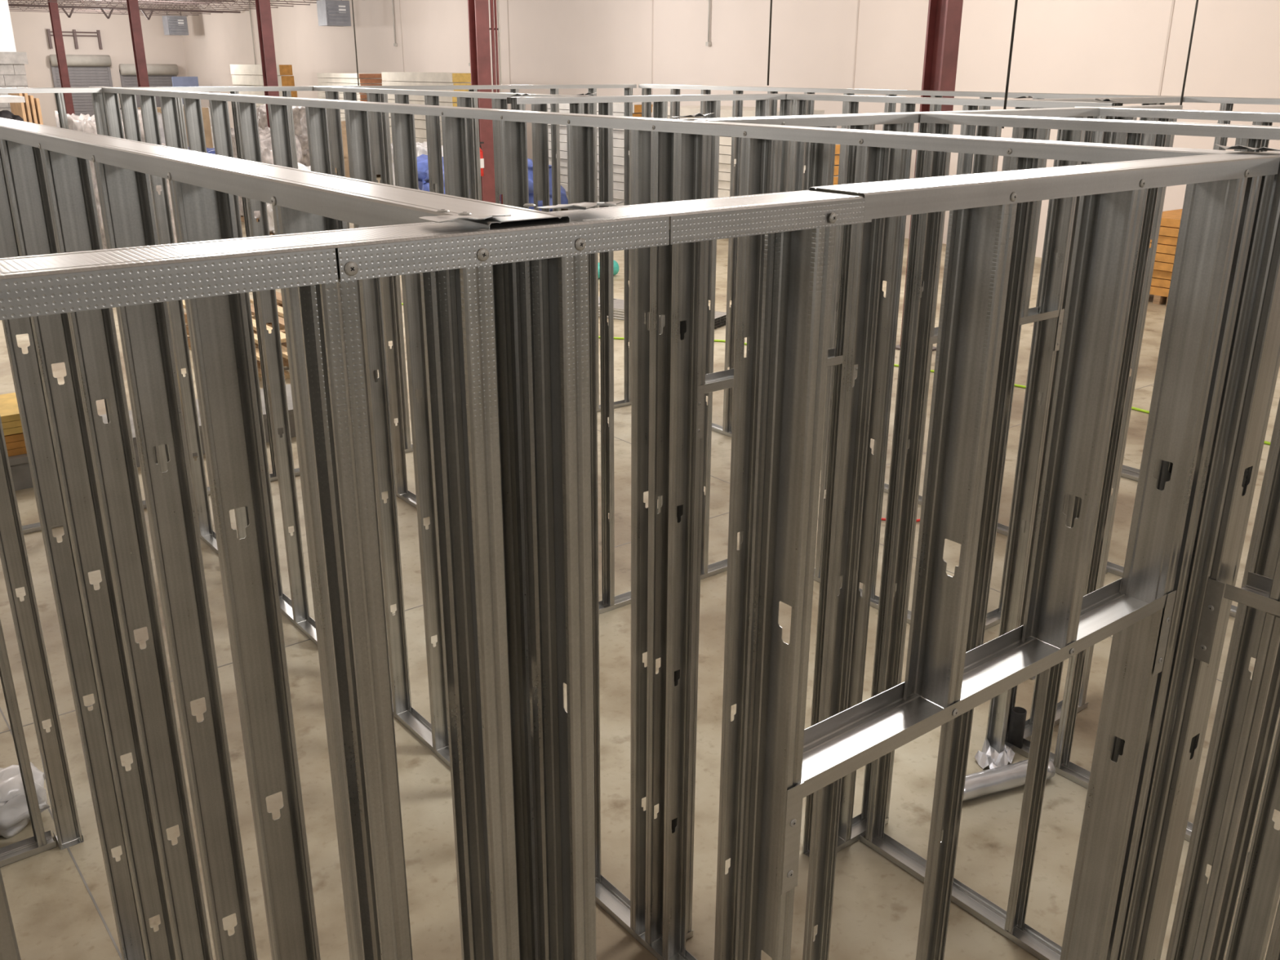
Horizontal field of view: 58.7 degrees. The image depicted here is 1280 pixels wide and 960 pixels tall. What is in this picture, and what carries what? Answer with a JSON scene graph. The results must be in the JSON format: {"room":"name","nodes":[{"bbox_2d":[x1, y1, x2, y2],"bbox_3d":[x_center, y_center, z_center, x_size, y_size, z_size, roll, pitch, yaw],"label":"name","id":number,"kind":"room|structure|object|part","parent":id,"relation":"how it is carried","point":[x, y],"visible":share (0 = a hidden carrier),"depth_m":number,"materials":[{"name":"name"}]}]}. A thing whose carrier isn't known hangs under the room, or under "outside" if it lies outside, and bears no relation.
{"room":"indoor construction site","nodes":[
{"label":"indoor construction site","id":0,"kind":"room"},
{"bbox_2d":[0,0,29,119],"bbox_3d":[-16.483,-6.688,19.194,11.260,5.740,0.430,-15,25,-36],"label":"wall","id":1,"kind":"structure","parent":0,"point":[12,68],"depth_m":22.05,"materials":[{"name":"brick"}]},
{"bbox_2d":[8,0,186,125],"bbox_3d":[-38.129,-14.953,41.337,42.500,6.000,0.250,-15,25,-36],"label":"wall","id":2,"kind":"structure","parent":0,"point":[29,28],"depth_m":50.72,"materials":[{"name":"beige paint"}]},
{"bbox_2d":[46,29,102,48],"bbox_3d":[-24.985,-19.485,50.358,2.150,0.800,0.160,-15,25,-36],"label":"wall bracket","id":3,"kind":"object","parent":2,"relation":"attached to","point":[48,31],"visible":1,"depth_m":50.36,"materials":[{"name":"metal"}]},
{"bbox_2d":[48,54,112,112],"bbox_3d":[-24.863,-17.169,51.146,2.440,3.608,0.477,-15,25,-36],"label":"door","id":4,"kind":"structure","parent":2,"relation":"in","point":[84,70],"depth_m":50.96,"materials":[{"name":"grey metal"}]},
{"bbox_3d":[-25.873,-16.850,50.632,0.120,3.350,0.140,-15,25,-36],"label":"guide rail","id":5,"kind":"part","parent":4,"relation":"part of","materials":[{"name":"grey metal"}]},
{"bbox_2d":[48,54,111,66],"bbox_3d":[-24.855,-18.641,50.613,2.440,0.477,0.477,-15,25,-36],"label":"hood","id":6,"kind":"object","parent":4,"relation":"attached to","point":[72,60],"depth_m":50.55,"materials":[{"name":"grey metal"}]},
{"bbox_3d":[-24.051,-17.331,51.984,0.120,3.350,0.140,-15,25,-36],"label":"guide rail","id":7,"kind":"part","parent":4,"relation":"part of","materials":[{"name":"grey metal"}]},
{"bbox_2d":[119,63,178,107],"bbox_3d":[-22.605,-17.591,52.885,2.490,3.238,0.477,-15,25,-36],"label":"door","id":8,"kind":"structure","parent":2,"relation":"in","point":[158,75],"depth_m":52.56,"materials":[{"name":"grey metal"}]},
{"bbox_3d":[-23.636,-17.267,52.356,0.120,2.980,0.140,-15,25,-36],"label":"guide rail","id":9,"kind":"part","parent":8,"relation":"part of","materials":[{"name":"grey metal"}]},
{"bbox_2d":[119,63,178,75],"bbox_3d":[-22.599,-18.889,52.415,2.490,0.477,0.477,-15,25,-36],"label":"hood","id":10,"kind":"object","parent":8,"relation":"attached to","point":[124,68],"depth_m":52.36,"materials":[{"name":"grey metal"}]},
{"bbox_2d":[8,3,240,19],"bbox_3d":[-25.276,-16.776,40.437,22.400,0.430,0.120,-15,25,-36],"label":"girder","id":11,"kind":"object","parent":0,"point":[73,7],"visible":0.82,"depth_m":44.00,"materials":[{"name":"metal"}]},
{"bbox_2d":[26,0,231,5],"bbox_3d":[-14.524,-7.308,12.253,42.500,0.150,76.000,-15,25,-36],"label":"ceiling","id":12,"kind":"structure","parent":0,"point":[26,0],"depth_m":49.30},
{"bbox_2d":[9,0,187,16],"bbox_3d":[-26.951,-19.733,47.302,16.000,0.437,0.060,-15,25,-36],"label":"joist","id":13,"kind":"object","parent":12,"relation":"attached to","point":[23,0],"visible":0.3,"depth_m":49.59,"materials":[{"name":"paint"}]},
{"bbox_2d":[8,0,199,15],"bbox_3d":[-26.004,-19.320,46.173,16.000,0.437,0.060,-15,25,-36],"label":"joist","id":14,"kind":"object","parent":12,"relation":"attached to","point":[44,0],"visible":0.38,"depth_m":48.45,"materials":[{"name":"paint"}]},
{"bbox_2d":[8,0,209,13],"bbox_3d":[-25.058,-18.906,45.045,16.000,0.437,0.060,-15,25,-36],"label":"joist","id":15,"kind":"object","parent":12,"relation":"attached to","point":[105,0],"visible":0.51,"depth_m":47.50,"materials":[{"name":"paint"}]},
{"bbox_2d":[8,0,222,13],"bbox_3d":[-24.111,-18.493,43.916,16.000,0.437,0.060,-15,25,-36],"label":"joist","id":16,"kind":"object","parent":12,"relation":"attached to","point":[28,0],"visible":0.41,"depth_m":47.05,"materials":[{"name":"paint"}]},
{"bbox_2d":[8,0,248,10],"bbox_3d":[-22.217,-17.666,41.659,16.000,0.437,0.060,-15,25,-36],"label":"joist","id":17,"kind":"object","parent":12,"relation":"attached to","point":[35,0],"visible":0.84,"depth_m":43.90,"materials":[{"name":"paint"}]},
{"bbox_2d":[23,0,234,10],"bbox_3d":[-23.164,-18.079,42.788,16.000,0.437,0.060,-15,25,-36],"label":"joist","id":18,"kind":"object","parent":12,"relation":"attached to","point":[24,0],"visible":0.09,"depth_m":46.23,"materials":[{"name":"paint"}]},
{"bbox_2d":[7,0,255,8],"bbox_3d":[-21.271,-17.253,40.531,16.000,0.437,0.060,-15,25,-36],"label":"joist","id":19,"kind":"object","parent":12,"relation":"attached to","point":[7,0],"visible":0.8,"depth_m":42.60,"materials":[{"name":"paint"}]},
{"bbox_2d":[60,0,278,8],"bbox_3d":[-20.324,-16.839,39.402,16.000,0.437,0.060,-15,25,-36],"label":"joist","id":20,"kind":"object","parent":12,"relation":"attached to","point":[60,0],"visible":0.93,"depth_m":41.78,"materials":[{"name":"paint"}]},
{"bbox_2d":[161,4,188,35],"bbox_3d":[-20.423,-20.225,49.995,0.840,1.300,0.740,-15,25,-36],"label":"heater","id":21,"kind":"object","parent":12,"relation":"hanging from","point":[172,24],"visible":0.88,"depth_m":49.83,"materials":[{"name":"metal"}]},
{"bbox_3d":[-20.437,-19.986,50.099,0.840,0.780,0.700,-15,25,-36],"label":"casing","id":22,"kind":"part","parent":21,"relation":"part of","materials":[{"name":"grey metal"}]},
{"bbox_2d":[121,0,293,6],"bbox_3d":[-19.377,-16.426,38.274,16.000,0.437,0.060,-15,25,-36],"label":"joist","id":23,"kind":"object","parent":12,"relation":"attached to","point":[122,0],"visible":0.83,"depth_m":41.11,"materials":[{"name":"paint"}]},
{"bbox_2d":[183,0,310,4],"bbox_3d":[-18.430,-16.012,37.145,16.000,0.437,0.060,-15,25,-36],"label":"joist","id":24,"kind":"object","parent":12,"relation":"attached to","point":[184,0],"visible":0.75,"depth_m":40.29,"materials":[{"name":"paint"}]},
{"bbox_2d":[245,0,316,3],"bbox_3d":[-17.483,-15.599,36.017,16.000,0.437,0.060,-15,25,-36],"label":"joist","id":25,"kind":"object","parent":12,"relation":"attached to","point":[246,0],"visible":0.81,"depth_m":39.94,"materials":[{"name":"paint"}]},
{"bbox_2d":[316,0,351,26],"bbox_3d":[-10.106,-15.665,37.545,0.840,1.300,0.740,-15,25,-36],"label":"heater","id":26,"kind":"object","parent":12,"relation":"hanging from","point":[330,12],"visible":1,"depth_m":37.39,"materials":[{"name":"metal"}]},
{"bbox_3d":[-9.786,-15.470,37.423,0.240,0.220,0.022,-15,25,-36],"label":"label plate","id":27,"kind":"part","parent":26,"relation":"part of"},
{"bbox_2d":[351,0,359,85],"bbox_3d":[-3.747,-6.566,14.719,0.040,2.815,0.040,-15,25,-36],"label":"rod","id":28,"kind":"object","parent":12,"relation":"hanging from","point":[352,0],"visible":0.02,"depth_m":15.00,"materials":[{"name":"metal"}]},
{"bbox_2d":[767,0,772,85],"bbox_3d":[1.216,-5.001,10.305,0.040,2.705,0.040,-15,25,-36],"label":"rod","id":29,"kind":"object","parent":12,"relation":"hanging from","point":[771,5],"visible":1,"depth_m":10.63,"materials":[{"name":"metal"}]},
{"bbox_2d":[1001,0,1017,128],"bbox_3d":[1.568,-2.826,4.429,0.040,2.790,0.040,-15,25,-36],"label":"rod","id":30,"kind":"object","parent":12,"relation":"hanging from","point":[1015,1],"visible":0.78,"depth_m":4.80,"materials":[{"name":"metal"}]},
{"bbox_2d":[1179,0,1198,105],"bbox_3d":[2.788,-3.181,5.404,0.040,2.775,0.040,-15,25,-36],"label":"rod","id":31,"kind":"object","parent":12,"relation":"hanging from","point":[1197,1],"visible":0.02,"depth_m":5.77,"materials":[{"name":"metal"}]},
{"bbox_2d":[0,176,1279,959],"bbox_3d":[-14.552,-1.737,14.271,42.500,0.200,76.000,-15,25,-36],"label":"floor","id":32,"kind":"structure","parent":0,"point":[877,904],"depth_m":5.49,"materials":[{"name":"concrete"}]},
{"bbox_2d":[0,114,18,120],"bbox_3d":[-10.641,-4.813,18.854,1.108,2.499,1.124,-15,25,-36],"label":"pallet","id":33,"kind":"object","parent":32,"relation":"on","point":[2,115],"visible":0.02,"depth_m":18.84,"materials":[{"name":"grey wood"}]},
{"bbox_2d":[0,95,25,102],"bbox_3d":[-10.649,-6.144,18.371,1.100,0.090,1.100,-15,25,-36],"label":"load cover","id":34,"kind":"object","parent":33,"relation":"on","point":[3,99],"visible":1,"depth_m":18.19,"materials":[{"name":"white plastic"}]},
{"bbox_2d":[0,765,48,835],"bbox_3d":[-2.852,1.413,5.061,0.415,0.258,0.318,-15,25,-36],"label":"plastic bag","id":35,"kind":"object","parent":32,"relation":"on","point":[14,811],"visible":0.68,"depth_m":5.00,"materials":[{"name":"white plastic"}]},
{"bbox_2d":[8,93,43,124],"bbox_3d":[-11.683,-6.090,21.996,0.320,2.750,1.000,-15,25,-36],"label":"sheets","id":36,"kind":"object","parent":32,"relation":"on","point":[29,111],"visible":0.16,"depth_m":21.34,"materials":[{"name":"beige wood"}]},
{"bbox_2d":[0,619,56,867],"bbox_3d":[-3.235,0.328,3.952,1.736,3.048,0.095,-15,25,-36],"label":"wall","id":37,"kind":"structure","parent":32,"relation":"on","point":[42,841],"depth_m":4.81,"materials":[{"name":"metal"}]},
{"bbox_2d":[47,0,74,111],"bbox_3d":[-21.434,-15.108,42.372,0.400,5.740,0.400,-15,25,-36],"label":"steel column","id":38,"kind":"structure","parent":32,"relation":"on","point":[53,6],"depth_m":42.03,"materials":[{"name":"red metal"}]},
{"bbox_2d":[48,107,145,142],"bbox_3d":[-9.123,-5.142,19.750,1.306,2.522,1.463,16,25,37],"label":"pallet","id":39,"kind":"object","parent":32,"relation":"on","point":[85,122],"visible":0.12,"depth_m":19.10,"materials":[{"name":"white plastic"}]},
{"bbox_2d":[89,142,177,248],"bbox_3d":[-8.201,-4.510,18.720,1.546,2.043,1.180,-12,23,-30],"label":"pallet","id":40,"kind":"object","parent":32,"relation":"on","point":[158,188],"visible":0.04,"depth_m":18.28,"materials":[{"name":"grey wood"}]},
{"bbox_2d":[126,0,149,87],"bbox_3d":[-15.339,-12.446,35.106,0.400,5.740,0.400,-15,25,-36],"label":"steel column","id":41,"kind":"structure","parent":32,"relation":"on","point":[132,5],"depth_m":34.71,"materials":[{"name":"red metal"}]},
{"bbox_2d":[137,111,165,144],"bbox_3d":[-12.276,-8.013,28.106,1.405,2.200,1.390,-15,25,-36],"label":"pallet","id":42,"kind":"object","parent":32,"relation":"on","point":[160,118],"visible":0.04,"depth_m":27.61,"materials":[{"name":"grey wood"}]},
{"bbox_2d":[8,383,296,490],"bbox_3d":[-4.960,-0.219,9.520,5.800,0.270,0.860,-15,25,-36],"label":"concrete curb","id":43,"kind":"object","parent":32,"relation":"on","point":[20,465],"depth_m":9.62,"materials":[{"name":"grey concrete"}]},
{"bbox_2d":[4,432,26,456],"bbox_3d":[-5.430,-0.302,9.095,1.500,0.167,0.700,-15,25,-36],"label":"pack","id":44,"kind":"object","parent":43,"relation":"on","point":[15,444],"visible":0.02,"depth_m":9.03,"materials":[{"name":"orange wood"}]},
{"bbox_2d":[0,392,22,435],"bbox_3d":[-5.429,-0.462,9.037,1.500,0.157,0.700,-15,25,-36],"label":"pack","id":45,"kind":"object","parent":44,"relation":"on","point":[9,410],"visible":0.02,"depth_m":9.01,"materials":[{"name":"yellow wood"}]},
{"bbox_2d":[137,106,213,150],"bbox_3d":[-12.727,-9.155,31.386,1.204,2.110,1.400,16,25,37],"label":"carton","id":46,"kind":"object","parent":32,"relation":"on","point":[206,116],"visible":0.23,"depth_m":31.22,"materials":[{"name":"cardboard"}]},
{"bbox_2d":[171,76,199,103],"bbox_3d":[-20.209,-16.617,50.989,1.100,2.720,0.130,-15,25,-36],"label":"panel","id":47,"kind":"object","parent":32,"relation":"on","point":[176,81],"visible":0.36,"depth_m":50.54,"materials":[{"name":"blue plastic"}]},
{"bbox_2d":[182,103,213,145],"bbox_3d":[-14.265,-10.909,36.233,1.431,2.092,1.564,13,24,32],"label":"pallet","id":48,"kind":"object","parent":32,"relation":"on","point":[202,104],"visible":0.04,"depth_m":36.08,"materials":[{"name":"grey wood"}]},
{"bbox_2d":[206,145,215,154],"bbox_3d":[-9.932,-7.165,26.863,2.387,1.474,1.756,-15,25,-36],"label":"tarp","id":49,"kind":"object","parent":32,"relation":"on","point":[210,150],"visible":0.02,"depth_m":26.54,"materials":[{"name":"blue plastic"}]},
{"bbox_2d":[182,291,289,379],"bbox_3d":[-4.410,-1.718,13.360,1.363,0.475,3.737,-15,25,-36],"label":"heap","id":50,"kind":"object","parent":32,"relation":"on","point":[279,303],"visible":0.02,"depth_m":12.71,"materials":[{"name":"brown wood"}]},
{"bbox_2d":[230,64,297,110],"bbox_3d":[-13.179,-12.920,40.132,0.550,3.228,4.704,-15,25,-36],"label":"stack","id":51,"kind":"object","parent":32,"relation":"on","point":[255,77],"visible":0.19,"depth_m":39.64,"materials":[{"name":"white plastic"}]},
{"bbox_2d":[231,123,302,222],"bbox_3d":[-8.095,-6.653,24.658,1.417,2.030,1.306,-13,24,-33],"label":"pallet","id":52,"kind":"object","parent":32,"relation":"on","point":[264,130],"visible":0.09,"depth_m":24.14,"materials":[{"name":"white plastic"}]},
{"bbox_2d":[254,0,279,126],"bbox_3d":[-8.904,-9.636,27.435,0.400,5.740,0.400,-15,25,-36],"label":"steel column","id":53,"kind":"structure","parent":32,"relation":"on","point":[263,8],"depth_m":27.11,"materials":[{"name":"red metal"}]},
{"bbox_2d":[257,103,310,167],"bbox_3d":[-10.224,-9.648,32.601,1.465,2.231,1.488,-18,27,-41],"label":"pallet","id":54,"kind":"object","parent":32,"relation":"on","point":[299,115],"visible":0.16,"depth_m":32.17,"materials":[{"name":"grey plastic"}]},
{"bbox_2d":[256,165,311,235],"bbox_3d":[-6.727,-5.446,22.201,1.329,1.445,1.234,-15,25,-36],"label":"pallet","id":55,"kind":"object","parent":32,"relation":"on","point":[269,207],"visible":0.06,"depth_m":21.93,"materials":[{"name":"white plastic"}]},
{"bbox_2d":[0,117,625,959],"bbox_3d":[-1.291,0.640,3.097,0.224,3.062,3.913,-14,25,-35],"label":"wall","id":56,"kind":"structure","parent":32,"relation":"on","point":[83,468],"depth_m":2.51,"materials":[{"name":"metal"}]},
{"bbox_2d":[0,707,122,959],"bbox_3d":[-8.825,-1.175,12.502,0.008,0.001,50.000,-15,25,-36],"label":"trim","id":57,"kind":"structure","parent":56,"relation":"attached to","point":[1,711],"depth_m":4.70,"materials":[{"name":"metal"}]},
{"bbox_2d":[0,84,636,533],"bbox_3d":[-2.981,-1.447,8.857,7.418,3.048,0.095,-15,25,-36],"label":"wall","id":58,"kind":"structure","parent":32,"relation":"on","point":[592,88],"depth_m":9.59,"materials":[{"name":"metal"}]},
{"bbox_2d":[335,121,350,177],"bbox_3d":[-7.709,-8.378,29.687,1.429,1.851,1.330,-12,23,-30],"label":"pallet","id":59,"kind":"object","parent":32,"relation":"on","point":[343,123],"visible":0.05,"depth_m":29.07,"materials":[{"name":"brown wood"}]},
{"bbox_2d":[316,72,382,176],"bbox_3d":[-8.877,-11.039,35.348,0.950,2.988,3.102,-15,25,-36],"label":"stack","id":60,"kind":"object","parent":32,"relation":"on","point":[323,78],"visible":0.14,"depth_m":34.33,"materials":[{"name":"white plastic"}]},
{"bbox_2d":[391,142,443,185],"bbox_3d":[-5.117,-7.176,26.854,1.291,1.545,1.318,16,25,37],"label":"pallet","id":61,"kind":"object","parent":32,"relation":"on","point":[421,150],"visible":0.15,"depth_m":26.21,"materials":[{"name":"white plastic"}]},
{"bbox_2d":[381,71,471,155],"bbox_3d":[-5.785,-9.712,31.653,0.950,3.038,4.098,-15,25,-36],"label":"stack","id":62,"kind":"object","parent":32,"relation":"on","point":[388,78],"visible":0.11,"depth_m":31.02,"materials":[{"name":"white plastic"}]},
{"bbox_2d":[313,86,591,508],"bbox_3d":[-1.371,-1.093,7.900,0.095,3.048,3.474,-15,25,-36],"label":"wall","id":63,"kind":"structure","parent":32,"relation":"on","point":[499,100],"depth_m":8.01,"materials":[{"name":"metal"}]},
{"bbox_2d":[467,0,502,204],"bbox_3d":[-2.746,-6.991,20.216,0.560,5.740,0.400,-15,25,-36],"label":"steel column","id":64,"kind":"structure","parent":32,"relation":"on","point":[479,29],"depth_m":20.02,"materials":[{"name":"red metal"}]},
{"bbox_2d":[479,142,484,176],"bbox_3d":[-2.861,-5.715,20.274,0.207,0.580,0.173,-15,25,-36],"label":"fire extinguisher","id":65,"kind":"object","parent":64,"relation":"attached to","point":[482,159],"visible":0.36,"depth_m":20.23,"materials":[{"name":"red paint"}]},
{"bbox_3d":[-2.824,-5.623,20.225,0.120,0.160,0.005,-15,25,-36],"label":"label plate","id":66,"kind":"part","parent":65,"relation":"part of","materials":[{"name":"white paper"}]},
{"bbox_2d":[417,157,568,211],"bbox_3d":[-3.318,-6.205,24.360,3.398,1.434,2.607,-15,25,-36],"label":"tarp","id":67,"kind":"object","parent":32,"relation":"on","point":[422,165],"visible":0.07,"depth_m":23.79,"materials":[{"name":"blue plastic"}]},
{"bbox_2d":[547,102,653,208],"bbox_3d":[-1.097,-7.295,25.897,0.600,2.458,3.695,-15,25,-36],"label":"stack","id":68,"kind":"object","parent":32,"relation":"on","point":[618,108],"visible":0.05,"depth_m":25.04,"materials":[{"name":"white"}]},
{"bbox_2d":[597,260,618,278],"bbox_3d":[-0.671,-3.362,18.284,0.249,0.249,0.792,15,25,35],"label":"roll","id":69,"kind":"object","parent":32,"relation":"on","point":[615,264],"visible":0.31,"depth_m":18.43,"materials":[{"name":"plastic"}]},
{"bbox_2d":[0,151,1279,959],"bbox_3d":[0.796,0.927,2.349,5.366,3.050,0.100,-15,25,-36],"label":"wall","id":70,"kind":"structure","parent":32,"relation":"on","point":[1228,195],"depth_m":1.51,"materials":[{"name":"metal"}]},
{"bbox_2d":[506,92,792,613],"bbox_3d":[0.123,-0.728,6.885,2.001,3.068,0.115,-15,25,-36],"label":"wall","id":71,"kind":"structure","parent":32,"relation":"on","point":[610,602],"depth_m":6.75,"materials":[{"name":"metal"}]},
{"bbox_2d":[598,296,726,328],"bbox_3d":[-0.229,-2.335,15.605,3.000,0.141,0.591,12,23,30],"label":"bundle","id":72,"kind":"object","parent":32,"relation":"on","point":[619,304],"visible":0.18,"depth_m":15.29,"materials":[{"name":"metal"}]},
{"bbox_2d":[88,86,1279,959],"bbox_3d":[-1.141,-0.175,5.345,0.140,3.066,8.757,-15,25,-36],"label":"wall","id":73,"kind":"structure","parent":32,"relation":"on","point":[668,154],"depth_m":3.59,"materials":[{"name":"metal"}]},
{"bbox_2d":[652,105,824,197],"bbox_3d":[1.972,-6.276,23.153,1.800,2.438,3.293,-15,25,-36],"label":"stack","id":74,"kind":"object","parent":32,"relation":"on","point":[725,142],"visible":0.02,"depth_m":22.19,"materials":[{"name":"white wood"}]},
{"bbox_2d":[803,144,839,185],"bbox_3d":[3.174,-5.213,20.969,0.700,1.938,1.377,-15,25,-36],"label":"stack","id":75,"kind":"object","parent":32,"relation":"on","point":[837,146],"visible":0.02,"depth_m":20.22,"materials":[{"name":"orange wood"}]},
{"bbox_2d":[401,302,1270,444],"bbox_3d":[-0.031,-1.821,14.364,16.570,0.026,1.097,14,24,33],"label":"air hose","id":76,"kind":"object","parent":32,"relation":"on","point":[615,338],"visible":0.08,"depth_m":12.17,"materials":[{"name":"rubber"}]},
{"bbox_2d":[670,104,1182,940],"bbox_3d":[1.237,0.051,4.748,2.862,3.068,0.107,-15,25,-36],"label":"wall","id":77,"kind":"structure","parent":32,"relation":"on","point":[1049,315],"depth_m":4.54,"materials":[{"name":"metal"}]},
{"bbox_2d":[895,0,963,351],"bbox_3d":[3.349,-4.286,12.831,0.400,5.740,0.400,-15,25,-36],"label":"steel column","id":78,"kind":"structure","parent":32,"relation":"on","point":[944,16],"depth_m":12.62,"materials":[{"name":"red metal"}]},
{"bbox_3d":[3.335,-1.600,13.804,0.400,0.025,0.400,-15,25,-36],"label":"plate","id":79,"kind":"part","parent":78,"relation":"part of","materials":[{"name":"grey metal"}]},
{"bbox_2d":[786,93,1123,679],"bbox_3d":[1.575,-0.626,6.622,0.109,3.068,2.118,-15,25,-36],"label":"wall","id":80,"kind":"structure","parent":32,"relation":"on","point":[965,161],"depth_m":6.67,"materials":[{"name":"metal"}]},
{"bbox_2d":[638,84,1279,617],"bbox_3d":[2.077,-1.313,8.556,0.095,3.048,6.656,-15,25,-36],"label":"wall","id":81,"kind":"structure","parent":32,"relation":"on","point":[1226,103],"depth_m":9.24,"materials":[{"name":"metal"}]},
{"bbox_2d":[974,737,1014,768],"bbox_3d":[1.740,1.339,5.580,0.155,0.079,0.337,15,24,34],"label":"sheet","id":82,"kind":"object","parent":32,"relation":"on","point":[988,756],"visible":0.79,"depth_m":5.57,"materials":[{"name":"white plastic"}]},
{"bbox_2d":[962,758,1055,801],"bbox_3d":[1.694,1.405,5.353,0.544,0.111,0.112,-7,21,-20],"label":"duct","id":83,"kind":"object","parent":32,"relation":"on","point":[980,784],"visible":0.7,"depth_m":5.30,"materials":[{"name":"silver metal"}]},
{"bbox_2d":[1007,706,1026,748],"bbox_3d":[1.882,1.237,5.686,0.076,0.200,0.076,-15,25,-36],"label":"pipe stub","id":84,"kind":"object","parent":32,"relation":"on","point":[1018,716],"visible":1,"depth_m":5.66,"materials":[{"name":"black metal"}]},
{"bbox_2d":[859,112,1279,959],"bbox_3d":[1.698,0.445,3.695,0.095,3.048,2.228,-15,25,-36],"label":"wall","id":85,"kind":"structure","parent":32,"relation":"on","point":[1011,923],"depth_m":4.25,"materials":[{"name":"metal"}]},
{"bbox_2d":[985,95,1181,629],"bbox_3d":[2.514,-0.666,6.747,1.570,3.068,0.109,-15,25,-36],"label":"wall","id":86,"kind":"structure","parent":32,"relation":"on","point":[993,618],"depth_m":6.57,"materials":[{"name":"metal"}]},
{"bbox_2d":[1120,464,1139,481],"bbox_3d":[4.179,-0.028,9.461,0.205,0.032,1.600,-15,25,-36],"label":"track","id":87,"kind":"object","parent":32,"relation":"on","point":[1127,472],"visible":0.05,"depth_m":9.54,"materials":[{"name":"metal"}]},
{"bbox_2d":[1004,106,1279,870],"bbox_3d":[2.558,0.193,4.403,0.095,3.048,2.346,-15,25,-36],"label":"wall","id":88,"kind":"structure","parent":32,"relation":"on","point":[1060,758],"depth_m":4.97,"materials":[{"name":"metal"}]},
{"bbox_2d":[1149,208,1182,306],"bbox_3d":[8.351,-3.241,16.667,1.800,1.208,1.597,-15,25,-36],"label":"stack","id":89,"kind":"object","parent":32,"relation":"on","point":[1171,220],"visible":0.08,"depth_m":16.34,"materials":[{"name":"orange wood"}]},
{"bbox_2d":[178,0,1279,257],"bbox_3d":[2.176,-9.117,25.770,0.250,6.000,76.250,-15,25,-36],"label":"wall","id":90,"kind":"structure","parent":0,"point":[1063,46],"depth_m":23.98,"materials":[{"name":"white paint"}]},
{"bbox_2d":[248,0,256,64],"bbox_3d":[-15.824,-18.030,46.551,0.090,3.020,0.090,-15,25,-36],"label":"conduit","id":91,"kind":"object","parent":90,"relation":"attached to","point":[248,1],"visible":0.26,"depth_m":46.47,"materials":[{"name":"grey metal"}]},
{"bbox_2d":[391,0,397,46],"bbox_3d":[-8.024,-15.142,37.070,0.090,1.920,0.090,-15,25,-36],"label":"conduit","id":92,"kind":"object","parent":90,"relation":"attached to","point":[395,44],"visible":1,"depth_m":37.18,"materials":[{"name":"grey metal"}]},
{"bbox_2d":[399,0,404,71],"bbox_3d":[-7.747,-13.258,37.450,0.022,5.740,0.036,-15,25,-36],"label":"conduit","id":93,"kind":"structure","parent":90,"relation":"attached to","point":[399,0],"depth_m":37.01,"materials":[{"name":"grey metal"}]},
{"bbox_2d":[466,0,470,66],"bbox_3d":[-5.055,-13.563,33.631,0.090,2.520,0.090,-15,25,-36],"label":"conduit","id":94,"kind":"object","parent":90,"relation":"attached to","point":[467,0],"visible":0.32,"depth_m":33.78,"materials":[{"name":"grey metal"}]},
{"bbox_2d":[506,0,511,109],"bbox_3d":[-3.725,-11.502,32.656,0.022,5.740,0.036,-15,25,-36],"label":"trim","id":95,"kind":"structure","parent":90,"relation":"attached to","point":[507,0],"depth_m":32.31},
{"bbox_2d":[651,0,653,117],"bbox_3d":[0.298,-9.745,27.861,0.022,5.740,0.036,-15,25,-36],"label":"trim","id":96,"kind":"structure","parent":90,"relation":"attached to","point":[652,0],"depth_m":27.60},
{"bbox_2d":[705,0,711,46],"bbox_3d":[1.567,-10.884,25.662,0.090,2.070,0.090,-15,25,-36],"label":"conduit","id":97,"kind":"object","parent":90,"relation":"attached to","point":[708,43],"visible":1,"depth_m":25.86,"materials":[{"name":"grey metal"}]},
{"bbox_2d":[852,0,859,88],"bbox_3d":[4.320,-7.989,23.067,0.022,5.740,0.036,-15,25,-36],"label":"trim","id":98,"kind":"structure","parent":90,"relation":"attached to","point":[858,3],"depth_m":22.79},
{"bbox_2d":[1157,0,1174,95],"bbox_3d":[8.342,-6.233,18.272,0.022,5.740,0.036,-15,25,-36],"label":"trim","id":99,"kind":"structure","parent":90,"relation":"attached to","point":[1173,1],"depth_m":18.04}
]}

